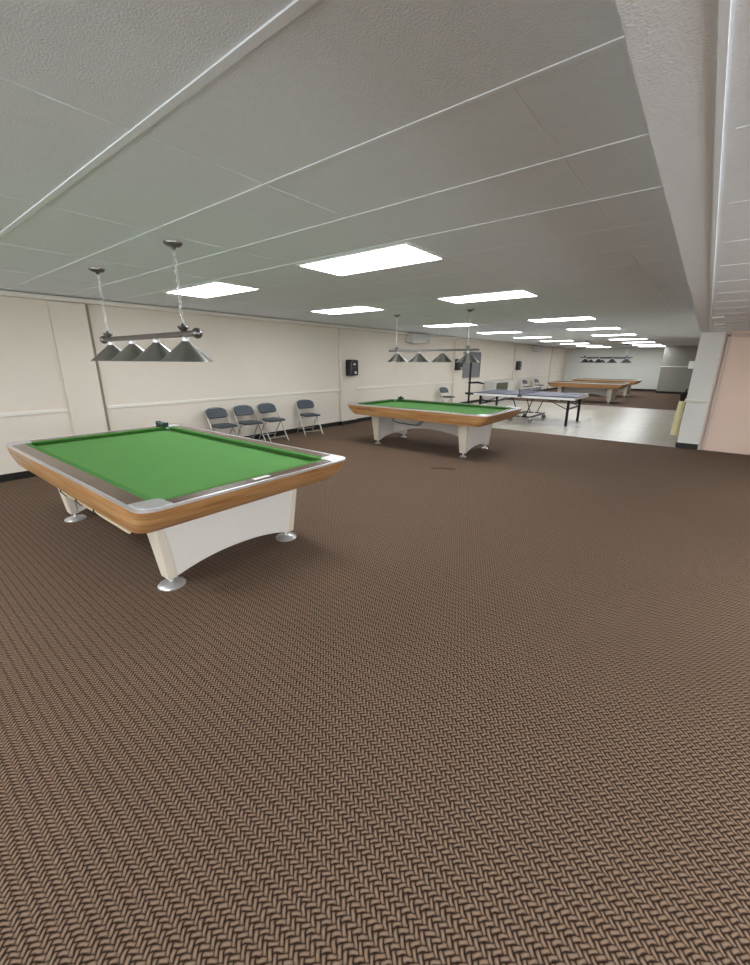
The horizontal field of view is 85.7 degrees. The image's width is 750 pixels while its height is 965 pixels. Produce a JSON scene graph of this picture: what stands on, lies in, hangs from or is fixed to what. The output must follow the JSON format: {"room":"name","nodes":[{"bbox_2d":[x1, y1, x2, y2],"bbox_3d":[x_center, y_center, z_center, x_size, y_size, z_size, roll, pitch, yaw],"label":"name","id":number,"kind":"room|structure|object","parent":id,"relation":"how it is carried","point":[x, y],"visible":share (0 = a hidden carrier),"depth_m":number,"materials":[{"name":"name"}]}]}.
{"room":"games hall","nodes":[
{"label":"games hall","id":0,"kind":"room"},
{"bbox_2d":[0,290,566,474],"bbox_3d":[1.691,-3.639,13.479,0.150,2.450,34.000,13,21,36],"label":"wall","id":1,"kind":"structure","parent":0,"point":[251,357],"depth_m":7.64,"materials":[{"name":"beige paint"}]},
{"bbox_2d":[0,408,68,416],"bbox_3d":[-6.638,-0.293,3.336,0.022,0.053,6.920,13,21,36],"label":"trim","id":2,"kind":"structure","parent":1,"relation":"attached to","point":[11,414],"depth_m":5.62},
{"bbox_2d":[46,300,107,434],"bbox_3d":[-4.340,-1.391,6.009,0.060,2.370,0.440,13,21,36],"label":"pillar","id":3,"kind":"structure","parent":1,"relation":"attached to","point":[69,321],"depth_m":5.89,"materials":[{"name":"white paint"}]},
{"bbox_2d":[85,304,110,430],"bbox_3d":[-4.207,-1.493,6.195,0.012,2.280,0.050,13,21,36],"label":"trim","id":4,"kind":"structure","parent":1,"relation":"attached to","point":[86,305],"depth_m":6.13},
{"bbox_2d":[106,389,339,408],"bbox_3d":[-2.543,-1.760,8.306,0.022,0.053,5.310,13,21,36],"label":"trim","id":5,"kind":"structure","parent":1,"relation":"attached to","point":[335,390],"depth_m":7.60,"materials":[{"name":"beige wood"}]},
{"bbox_2d":[0,387,557,481],"bbox_3d":[1.773,-2.494,13.750,0.075,0.100,34.000,13,21,36],"label":"baseboard","id":6,"kind":"structure","parent":1,"relation":"attached to","point":[24,474],"depth_m":9.23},
{"bbox_2d":[0,290,567,349],"bbox_3d":[1.791,-4.748,13.069,0.090,0.060,34.000,13,21,36],"label":"trim","id":7,"kind":"structure","parent":1,"relation":"attached to","point":[2,292],"depth_m":7.00,"materials":[{"name":"white metal"}]},
{"bbox_2d":[338,328,356,420],"bbox_3d":[-0.695,-2.698,10.434,0.060,2.370,0.600,13,21,36],"label":"pillar","id":8,"kind":"structure","parent":1,"relation":"attached to","point":[347,337],"depth_m":10.33,"materials":[{"name":"beige paint"}]},
{"bbox_2d":[346,359,357,375],"bbox_3d":[-0.575,-2.925,10.308,0.194,0.400,0.300,13,21,36],"label":"wall dispenser","id":9,"kind":"object","parent":1,"relation":"attached to","point":[351,365],"visible":1,"depth_m":10.21,"materials":[{"name":"black plastic"}]},
{"bbox_2d":[357,381,452,389],"bbox_3d":[1.174,-3.093,12.818,0.022,0.053,5.380,13,21,36],"label":"trim","id":10,"kind":"structure","parent":1,"relation":"attached to","point":[363,388],"depth_m":12.33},
{"bbox_2d":[406,333,429,343],"bbox_3d":[1.347,-4.436,12.464,0.224,0.266,1.040,13,21,36],"label":"air conditioner","id":11,"kind":"object","parent":1,"relation":"attached to","point":[411,337],"visible":0.94,"depth_m":12.24,"materials":[{"name":"plastic"}]},
{"bbox_2d":[451,339,463,402],"bbox_3d":[3.059,-4.043,14.990,0.060,2.370,0.650,13,21,36],"label":"trim","id":12,"kind":"structure","parent":1,"relation":"attached to","point":[458,344],"depth_m":14.91,"materials":[{"name":"beige paint"}]},
{"bbox_2d":[454,359,462,369],"bbox_3d":[3.052,-4.283,14.693,0.194,0.400,0.300,13,21,36],"label":"wall dispenser","id":13,"kind":"object","parent":1,"relation":"attached to","point":[458,365],"visible":0.72,"depth_m":14.60,"materials":[{"name":"black plastic"}]},
{"bbox_2d":[462,351,480,377],"bbox_3d":[3.729,-4.574,15.710,0.045,0.960,1.640,13,21,36],"label":"board","id":14,"kind":"object","parent":1,"relation":"attached to","point":[477,355],"visible":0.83,"depth_m":15.87,"materials":[{"name":"grey rubber"}]},
{"bbox_2d":[462,377,511,381],"bbox_3d":[4.918,-4.435,17.363,0.022,0.053,5.300,13,21,36],"label":"trim","id":15,"kind":"structure","parent":1,"relation":"attached to","point":[505,377],"depth_m":17.02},
{"bbox_2d":[512,345,520,389],"bbox_3d":[6.779,-5.377,19.505,0.060,2.370,0.650,13,21,36],"label":"trim","id":16,"kind":"structure","parent":1,"relation":"attached to","point":[517,351],"depth_m":19.32,"materials":[{"name":"white paint"}]},
{"bbox_2d":[516,361,521,369],"bbox_3d":[6.896,-5.603,19.375,0.194,0.400,0.300,13,21,36],"label":"wall dispenser","id":17,"kind":"object","parent":1,"relation":"attached to","point":[518,363],"visible":1,"depth_m":19.27,"materials":[{"name":"black plastic"}]},
{"bbox_2d":[518,374,548,377],"bbox_3d":[8.623,-5.763,21.859,0.022,0.053,5.250,13,21,36],"label":"trim","id":18,"kind":"structure","parent":1,"relation":"attached to","point":[547,374],"depth_m":21.59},
{"bbox_2d":[532,346,542,350],"bbox_3d":[8.539,-7.013,21.193,0.224,0.266,1.040,13,21,36],"label":"air conditioner","id":19,"kind":"object","parent":1,"relation":"attached to","point":[535,348],"visible":0.94,"depth_m":20.89,"materials":[{"name":"grey plastic"}]},
{"bbox_2d":[547,348,554,388],"bbox_3d":[10.421,-6.682,23.926,0.060,2.370,0.500,13,21,36],"label":"trim","id":20,"kind":"structure","parent":1,"relation":"attached to","point":[553,349],"depth_m":23.81,"materials":[{"name":"beige paint"}]},
{"bbox_2d":[0,0,700,347],"bbox_3d":[5.777,-3.925,10.028,10.550,0.120,34.300,13,21,36],"label":"ceiling","id":21,"kind":"structure","parent":0,"point":[341,75],"depth_m":1.80,"materials":[{"name":"white tile"}]},
{"bbox_2d":[89,240,214,361],"bbox_3d":[-2.094,-1.528,3.600,1.929,0.861,0.408,13,21,36],"label":"lamp","id":22,"kind":"object","parent":21,"relation":"hanging from","point":[185,351],"visible":1,"depth_m":3.44,"materials":[{"name":"metal"}]},
{"bbox_2d":[181,336,188,340],"bbox_3d":[-1.519,-1.148,3.238,0.060,0.045,0.060,13,21,36],"label":"socket","id":23,"kind":"object","parent":22,"relation":"attached to","point":[183,338],"depth_m":3.22,"materials":[{"name":"metal"}]},
{"bbox_2d":[165,281,259,297],"bbox_3d":[-2.066,-2.418,5.094,1.210,0.014,0.590,13,21,36],"label":"recessed light","id":24,"kind":"object","parent":21,"relation":"in","point":[215,288],"visible":1,"depth_m":4.99,"materials":[{"name":"white plastic"}]},
{"bbox_2d":[0,78,693,347],"bbox_3d":[4.471,-4.170,11.032,6.272,0.002,34.000,13,21,36],"label":"trim","id":25,"kind":"structure","parent":21,"relation":"attached to","point":[512,89],"depth_m":2.33,"materials":[{"name":"white metal"}]},
{"bbox_2d":[311,305,384,313],"bbox_3d":[-0.491,-2.982,7.006,1.210,0.014,0.590,13,21,36],"label":"recessed light","id":26,"kind":"object","parent":21,"relation":"in","point":[352,309],"visible":1,"depth_m":6.95,"materials":[{"name":"white plastic"}]},
{"bbox_2d":[0,0,698,347],"bbox_3d":[5.761,-4.323,11.572,8.250,0.008,30.871,13,21,36],"label":"trim","id":27,"kind":"structure","parent":21,"relation":"attached to","point":[296,7],"depth_m":1.72,"materials":[{"name":"white metal"}]},
{"bbox_2d":[297,242,444,275],"bbox_3d":[-0.061,-1.953,3.580,1.210,0.014,0.590,13,21,36],"label":"recessed light","id":28,"kind":"object","parent":21,"relation":"in","point":[400,254],"visible":1,"depth_m":3.49,"materials":[{"name":"white paint"}]},
{"bbox_2d":[387,309,479,362],"bbox_3d":[1.030,-2.645,7.381,1.904,0.861,0.408,13,21,36],"label":"lamp","id":29,"kind":"object","parent":21,"relation":"hanging from","point":[397,357],"visible":1,"depth_m":7.29,"materials":[{"name":"metal"}]},
{"bbox_2d":[422,323,476,327],"bbox_3d":[1.815,-3.809,9.805,1.210,0.014,0.590,13,21,36],"label":"recessed light","id":30,"kind":"object","parent":21,"relation":"in","point":[456,324],"visible":0.94,"depth_m":9.74,"materials":[{"name":"white plastic"}]},
{"bbox_2d":[427,324,473,327],"bbox_3d":[1.815,-3.809,9.805,1.166,0.013,0.546,13,21,36],"label":"diffuser","id":31,"kind":"object","parent":30,"relation":"attached to","point":[440,325],"depth_m":9.75,"materials":[{"name":"white"}]},
{"bbox_2d":[437,289,538,302],"bbox_3d":[1.514,-2.518,5.491,1.210,0.014,0.590,13,21,36],"label":"recessed light","id":32,"kind":"object","parent":21,"relation":"in","point":[520,293],"visible":1,"depth_m":5.40,"materials":[{"name":"white"}]},
{"bbox_2d":[476,331,521,333],"bbox_3d":[3.706,-4.487,12.100,1.210,0.014,0.590,13,21,36],"label":"recessed light","id":33,"kind":"object","parent":21,"relation":"in","point":[500,331],"visible":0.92,"depth_m":11.98,"materials":[{"name":"white"}]},
{"bbox_2d":[513,336,550,337],"bbox_3d":[5.597,-5.165,14.395,1.210,0.014,0.590,13,21,36],"label":"recessed light","id":34,"kind":"object","parent":21,"relation":"in","point":[539,336],"visible":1,"depth_m":14.32,"materials":[{"name":"white"}]},
{"bbox_2d":[519,337,550,337],"bbox_3d":[5.597,-5.164,14.395,1.166,0.013,0.546,13,21,36],"label":"diffuser","id":35,"kind":"object","parent":34,"relation":"attached to","point":[519,337],"depth_m":14.32,"materials":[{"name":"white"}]},
{"bbox_2d":[542,340,572,341],"bbox_3d":[7.488,-5.842,16.690,1.210,0.014,0.590,13,21,36],"label":"recessed light","id":36,"kind":"object","parent":21,"relation":"in","point":[553,340],"visible":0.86,"depth_m":16.40,"materials":[{"name":"white"}]},
{"bbox_2d":[527,316,596,321],"bbox_3d":[3.820,-3.344,8.290,1.210,0.014,0.590,13,21,36],"label":"recessed light","id":37,"kind":"object","parent":21,"relation":"in","point":[580,317],"visible":1,"depth_m":8.23,"materials":[{"name":"white plastic"}]},
{"bbox_2d":[559,343,589,343],"bbox_3d":[9.348,-6.509,18.948,1.210,0.014,0.590,13,21,36],"label":"recessed light","id":38,"kind":"object","parent":21,"relation":"in","point":[559,343],"visible":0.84,"depth_m":18.73,"materials":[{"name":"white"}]},
{"bbox_2d":[567,327,620,330],"bbox_3d":[5.711,-4.022,10.585,1.210,0.014,0.590,13,21,36],"label":"recessed light","id":39,"kind":"object","parent":21,"relation":"in","point":[598,328],"visible":0.96,"depth_m":10.42,"materials":[{"name":"white plastic"}]},
{"bbox_2d":[580,340,632,362],"bbox_3d":[9.372,-5.292,16.363,1.904,0.861,0.408,13,21,36],"label":"lamp","id":40,"kind":"object","parent":21,"relation":"hanging from","point":[585,360],"visible":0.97,"depth_m":16.40,"materials":[{"name":"metal"}]},
{"bbox_2d":[587,344,629,362],"bbox_3d":[11.536,-6.364,19.979,1.904,0.861,0.408,13,21,36],"label":"lamp","id":41,"kind":"object","parent":21,"relation":"hanging from","point":[590,360],"visible":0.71,"depth_m":20.12,"materials":[{"name":"metal"}]},
{"bbox_2d":[592,334,636,335],"bbox_3d":[7.602,-4.700,12.881,1.210,0.014,0.590,13,21,36],"label":"recessed light","id":42,"kind":"object","parent":21,"relation":"in","point":[603,334],"visible":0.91,"depth_m":12.75,"materials":[{"name":"white plastic"}]},
{"bbox_2d":[609,338,646,339],"bbox_3d":[9.493,-5.378,15.176,1.210,0.014,0.590,13,21,36],"label":"recessed light","id":43,"kind":"object","parent":21,"relation":"in","point":[632,338],"visible":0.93,"depth_m":15.25,"materials":[{"name":"white plastic"}]},
{"bbox_2d":[0,388,749,964],"bbox_3d":[5.725,-1.482,10.793,10.350,0.100,34.000,13,21,36],"label":"floor","id":44,"kind":"structure","parent":0,"point":[493,708],"depth_m":1.90,"materials":[{"name":"carpet"}]},
{"bbox_2d":[5,424,344,591],"bbox_3d":[-1.985,0.071,3.915,3.130,0.795,1.740,13,21,36],"label":"table","id":45,"kind":"object","parent":44,"relation":"on","point":[196,494],"visible":0.99,"depth_m":3.25,"materials":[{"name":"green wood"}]},
{"bbox_2d":[26,443,152,499],"bbox_3d":[-2.430,-0.121,3.266,2.880,0.046,0.050,13,21,36],"label":"cushion","id":46,"kind":"object","parent":45,"relation":"on","point":[107,481],"depth_m":2.98,"materials":[{"name":"green fabric"}]},
{"bbox_2d":[61,491,130,533],"bbox_3d":[-2.328,0.217,3.311,1.500,0.023,0.024,13,21,36],"label":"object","id":47,"kind":"object","parent":45,"relation":"attached to","point":[81,503],"visible":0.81,"depth_m":3.12,"materials":[{"name":"brown wood"}]},
{"bbox_2d":[31,427,168,445],"bbox_3d":[-3.095,-0.539,4.649,0.050,0.046,1.490,13,21,36],"label":"cushion","id":48,"kind":"object","parent":45,"relation":"on","point":[153,429],"depth_m":4.58,"materials":[{"name":"green fabric"}]},
{"bbox_2d":[155,421,168,426],"bbox_3d":[-2.724,-0.748,5.173,0.220,0.055,0.060,13,21,36],"label":"chalk tray","id":49,"kind":"object","parent":45,"relation":"on","point":[158,423],"visible":1,"depth_m":5.13,"materials":[{"name":"black plastic"}]},
{"bbox_2d":[164,459,321,499],"bbox_3d":[-0.871,-0.024,2.970,0.050,0.046,1.490,13,21,36],"label":"cushion","id":50,"kind":"object","parent":45,"relation":"on","point":[297,466],"depth_m":2.84,"materials":[{"name":"green fabric"}]},
{"bbox_2d":[168,426,321,460],"bbox_3d":[-1.535,-0.442,4.353,2.880,0.046,0.050,13,21,36],"label":"cushion","id":51,"kind":"object","parent":45,"relation":"on","point":[299,455],"depth_m":4.16,"materials":[{"name":"green fabric"}]},
{"bbox_2d":[204,407,237,435],"bbox_3d":[-2.841,-1.003,7.547,0.506,0.758,0.462,13,21,36],"label":"folding chair","id":52,"kind":"object","parent":44,"relation":"on","point":[214,412],"visible":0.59,"depth_m":7.50,"materials":[{"name":"grey plastic"}]},
{"bbox_2d":[232,405,265,440],"bbox_3d":[-2.478,-1.124,7.957,0.506,0.758,0.462,15,22,40],"label":"folding chair","id":53,"kind":"object","parent":44,"relation":"on","point":[240,410],"visible":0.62,"depth_m":7.92,"materials":[{"name":"grey plastic"}]},
{"bbox_2d":[256,403,288,441],"bbox_3d":[-2.131,-1.248,8.378,0.506,0.758,0.462,14,22,39],"label":"folding chair","id":54,"kind":"object","parent":44,"relation":"on","point":[263,407],"visible":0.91,"depth_m":8.34,"materials":[{"name":"grey plastic"}]},
{"bbox_2d":[295,399,323,435],"bbox_3d":[-1.496,-1.475,9.148,0.462,0.758,0.506,-11,20,-34],"label":"folding chair","id":55,"kind":"object","parent":44,"relation":"on","point":[301,404],"visible":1,"depth_m":9.14,"materials":[{"name":"grey plastic"}]},
{"bbox_2d":[348,398,521,457],"bbox_3d":[1.087,-1.101,7.883,2.980,0.795,1.640,13,21,36],"label":"table","id":56,"kind":"object","parent":44,"relation":"on","point":[472,424],"visible":0.99,"depth_m":7.55,"materials":[{"name":"brown wood"}]},
{"bbox_2d":[358,399,394,404],"bbox_3d":[0.035,-1.698,8.572,0.050,0.046,1.390,13,21,36],"label":"cushion","id":57,"kind":"object","parent":56,"relation":"on","point":[388,400],"depth_m":8.58,"materials":[{"name":"green fabric"}]},
{"bbox_2d":[396,399,510,408],"bbox_3d":[1.505,-1.604,8.283,2.730,0.046,0.050,13,21,36],"label":"cushion","id":58,"kind":"object","parent":56,"relation":"on","point":[397,400],"depth_m":8.21,"materials":[{"name":"green fabric"}]},
{"bbox_2d":[439,387,454,401],"bbox_3d":[2.483,-2.902,13.978,0.462,0.758,0.506,-13,21,-38],"label":"folding chair","id":59,"kind":"object","parent":44,"relation":"on","point":[442,389],"visible":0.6,"depth_m":13.93,"materials":[{"name":"grey plastic"}]},
{"bbox_2d":[465,355,483,403],"bbox_3d":[2.646,-2.586,11.143,0.595,1.777,0.494,13,21,36],"label":"pole stand","id":60,"kind":"object","parent":44,"relation":"on","point":[468,393],"visible":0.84,"depth_m":11.09,"materials":[{"name":"black metal"}]},
{"bbox_2d":[483,380,514,401],"bbox_3d":[5.474,-4.039,17.753,0.495,0.800,2.200,13,21,36],"label":"storage cabinet","id":61,"kind":"object","parent":44,"relation":"on","point":[502,384],"visible":0.61,"depth_m":17.16,"materials":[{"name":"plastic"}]},
{"bbox_2d":[522,380,532,390],"bbox_3d":[7.544,-4.693,20.044,0.462,0.758,0.506,-14,22,-40],"label":"folding chair","id":62,"kind":"object","parent":44,"relation":"on","point":[523,381],"visible":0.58,"depth_m":19.98,"materials":[{"name":"grey plastic"}]},
{"bbox_2d":[474,386,588,426],"bbox_3d":[4.406,-2.257,11.584,2.740,0.917,1.825,13,21,36],"label":"table","id":63,"kind":"object","parent":44,"relation":"on","point":[534,394],"visible":0.91,"depth_m":11.27,"materials":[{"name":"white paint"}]},
{"bbox_2d":[534,379,543,390],"bbox_3d":[8.660,-5.093,21.398,0.462,0.758,0.506,-14,22,-40],"label":"folding chair","id":64,"kind":"object","parent":44,"relation":"on","point":[535,380],"visible":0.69,"depth_m":21.37,"materials":[{"name":"grey plastic"}]},
{"bbox_2d":[492,427,673,446],"bbox_3d":[3.192,-1.342,10.097,7.050,0.006,0.050,13,21,36],"label":"trim","id":65,"kind":"structure","parent":44,"relation":"attached to","point":[492,427],"depth_m":8.96,"materials":[{"name":"metal"}]},
{"bbox_2d":[547,381,629,403],"bbox_3d":[9.032,-3.870,17.263,2.900,0.795,1.680,13,21,36],"label":"table","id":66,"kind":"object","parent":44,"relation":"on","point":[606,389],"visible":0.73,"depth_m":16.94,"materials":[{"name":"brown wood"}]},
{"bbox_2d":[561,381,622,383],"bbox_3d":[9.463,-4.377,17.678,2.650,0.046,0.050,13,21,36],"label":"cushion","id":67,"kind":"object","parent":66,"relation":"on","point":[561,381],"depth_m":17.63,"materials":[{"name":"fabric"}]},
{"bbox_2d":[512,400,675,410],"bbox_3d":[8.514,-2.972,15.630,8.250,0.006,0.040,13,21,36],"label":"trim","id":68,"kind":"structure","parent":44,"relation":"attached to","point":[512,400],"depth_m":15.32,"materials":[{"name":"metal"}]},
{"bbox_2d":[572,378,641,396],"bbox_3d":[11.667,-4.815,20.461,2.900,0.795,1.680,13,21,36],"label":"table","id":69,"kind":"object","parent":44,"relation":"on","point":[626,390],"visible":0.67,"depth_m":19.90,"materials":[{"name":"brown wood"}]},
{"bbox_2d":[583,378,630,379],"bbox_3d":[12.098,-5.322,20.876,2.650,0.046,0.050,13,21,36],"label":"cushion","id":70,"kind":"object","parent":69,"relation":"on","point":[583,378],"depth_m":20.99,"materials":[{"name":"fabric"}]},
{"bbox_2d":[563,347,664,388],"bbox_3d":[14.352,-6.953,24.760,5.440,2.450,0.150,13,21,36],"label":"wall","id":71,"kind":"structure","parent":0,"point":[642,356],"depth_m":24.30,"materials":[{"name":"white paint"}]},
{"bbox_2d":[565,365,660,366],"bbox_3d":[14.358,-7.092,24.598,5.290,0.050,0.025,13,21,36],"label":"trim","id":72,"kind":"structure","parent":71,"relation":"attached to","point":[565,365],"depth_m":24.73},
{"bbox_2d":[630,388,687,394],"bbox_3d":[15.019,-5.358,23.509,8.250,0.120,1.614,13,21,36],"label":"baseboard","id":73,"kind":"structure","parent":71,"relation":"attached to","point":[631,389],"depth_m":22.16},
{"bbox_2d":[656,346,697,391],"bbox_3d":[17.210,-5.998,21.624,3.110,2.450,1.750,13,21,36],"label":"wall","id":74,"kind":"structure","parent":0,"point":[673,379],"depth_m":21.45,"materials":[{"name":"grey paint"}]},
{"bbox_2d":[615,0,749,332],"bbox_3d":[2.731,-0.994,0.945,3.236,0.310,15.250,13,21,36],"label":"ceiling","id":75,"kind":"structure","parent":0,"point":[672,45],"depth_m":0.98,"materials":[{"name":"white paint"}]},
{"bbox_2d":[709,0,731,331],"bbox_3d":[1.449,-1.070,1.726,0.014,0.009,14.870,13,21,36],"label":"trim","id":76,"kind":"structure","parent":75,"relation":"attached to","point":[724,5],"depth_m":0.87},
{"bbox_2d":[713,124,749,329],"bbox_3d":[3.577,-1.115,1.904,3.050,0.003,10.985,13,21,36],"label":"trim","id":77,"kind":"structure","parent":75,"relation":"attached to","point":[745,126],"depth_m":2.28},
{"bbox_2d":[677,331,725,449],"bbox_3d":[6.213,-1.733,7.739,0.345,2.140,0.380,13,21,36],"label":"pillar","id":78,"kind":"structure","parent":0,"point":[710,345],"depth_m":7.56,"materials":[{"name":"white paint"}]},
{"bbox_2d":[670,389,687,434],"bbox_3d":[6.035,-1.399,8.026,0.142,0.909,0.174,13,21,36],"label":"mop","id":79,"kind":"object","parent":78,"relation":"attached to","point":[676,424],"visible":1,"depth_m":8.00,"materials":[{"name":"beige fabric"}]},
{"bbox_2d":[675,441,697,449],"bbox_3d":[6.193,-0.756,8.033,0.350,0.100,0.395,13,21,36],"label":"baseboard","id":80,"kind":"structure","parent":78,"relation":"attached to","point":[678,445],"depth_m":7.88,"materials":[{"name":"black rubber"}]},
{"bbox_2d":[688,361,694,368],"bbox_3d":[5.958,-2.216,7.620,0.090,0.140,0.090,13,21,36],"label":"thermostat","id":81,"kind":"object","parent":78,"relation":"attached to","point":[691,363],"visible":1,"depth_m":7.58,"materials":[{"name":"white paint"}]},
{"bbox_2d":[685,398,707,402],"bbox_3d":[6.191,-1.578,7.788,0.352,0.045,0.402,13,21,36],"label":"trim","id":82,"kind":"structure","parent":78,"relation":"attached to","point":[697,401],"depth_m":7.62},
{"bbox_2d":[700,331,749,454],"bbox_3d":[7.539,-1.433,6.761,3.005,2.140,0.340,13,21,36],"label":"wall","id":83,"kind":"structure","parent":0,"point":[728,331],"depth_m":7.35,"materials":[{"name":"beige paint"}]},
{"bbox_2d":[698,333,749,449],"bbox_3d":[6.809,-1.520,7.091,1.435,2.110,0.070,13,21,36],"label":"trim","id":84,"kind":"structure","parent":83,"relation":"attached to","point":[729,335],"depth_m":7.41,"materials":[{"name":"beige paint"}]},
{"bbox_2d":[704,337,749,454],"bbox_3d":[6.821,-1.485,7.105,1.260,2.025,0.040,13,21,36],"label":"door","id":85,"kind":"structure","parent":83,"relation":"in","point":[729,430],"depth_m":7.35,"materials":[{"name":"pink paint"}]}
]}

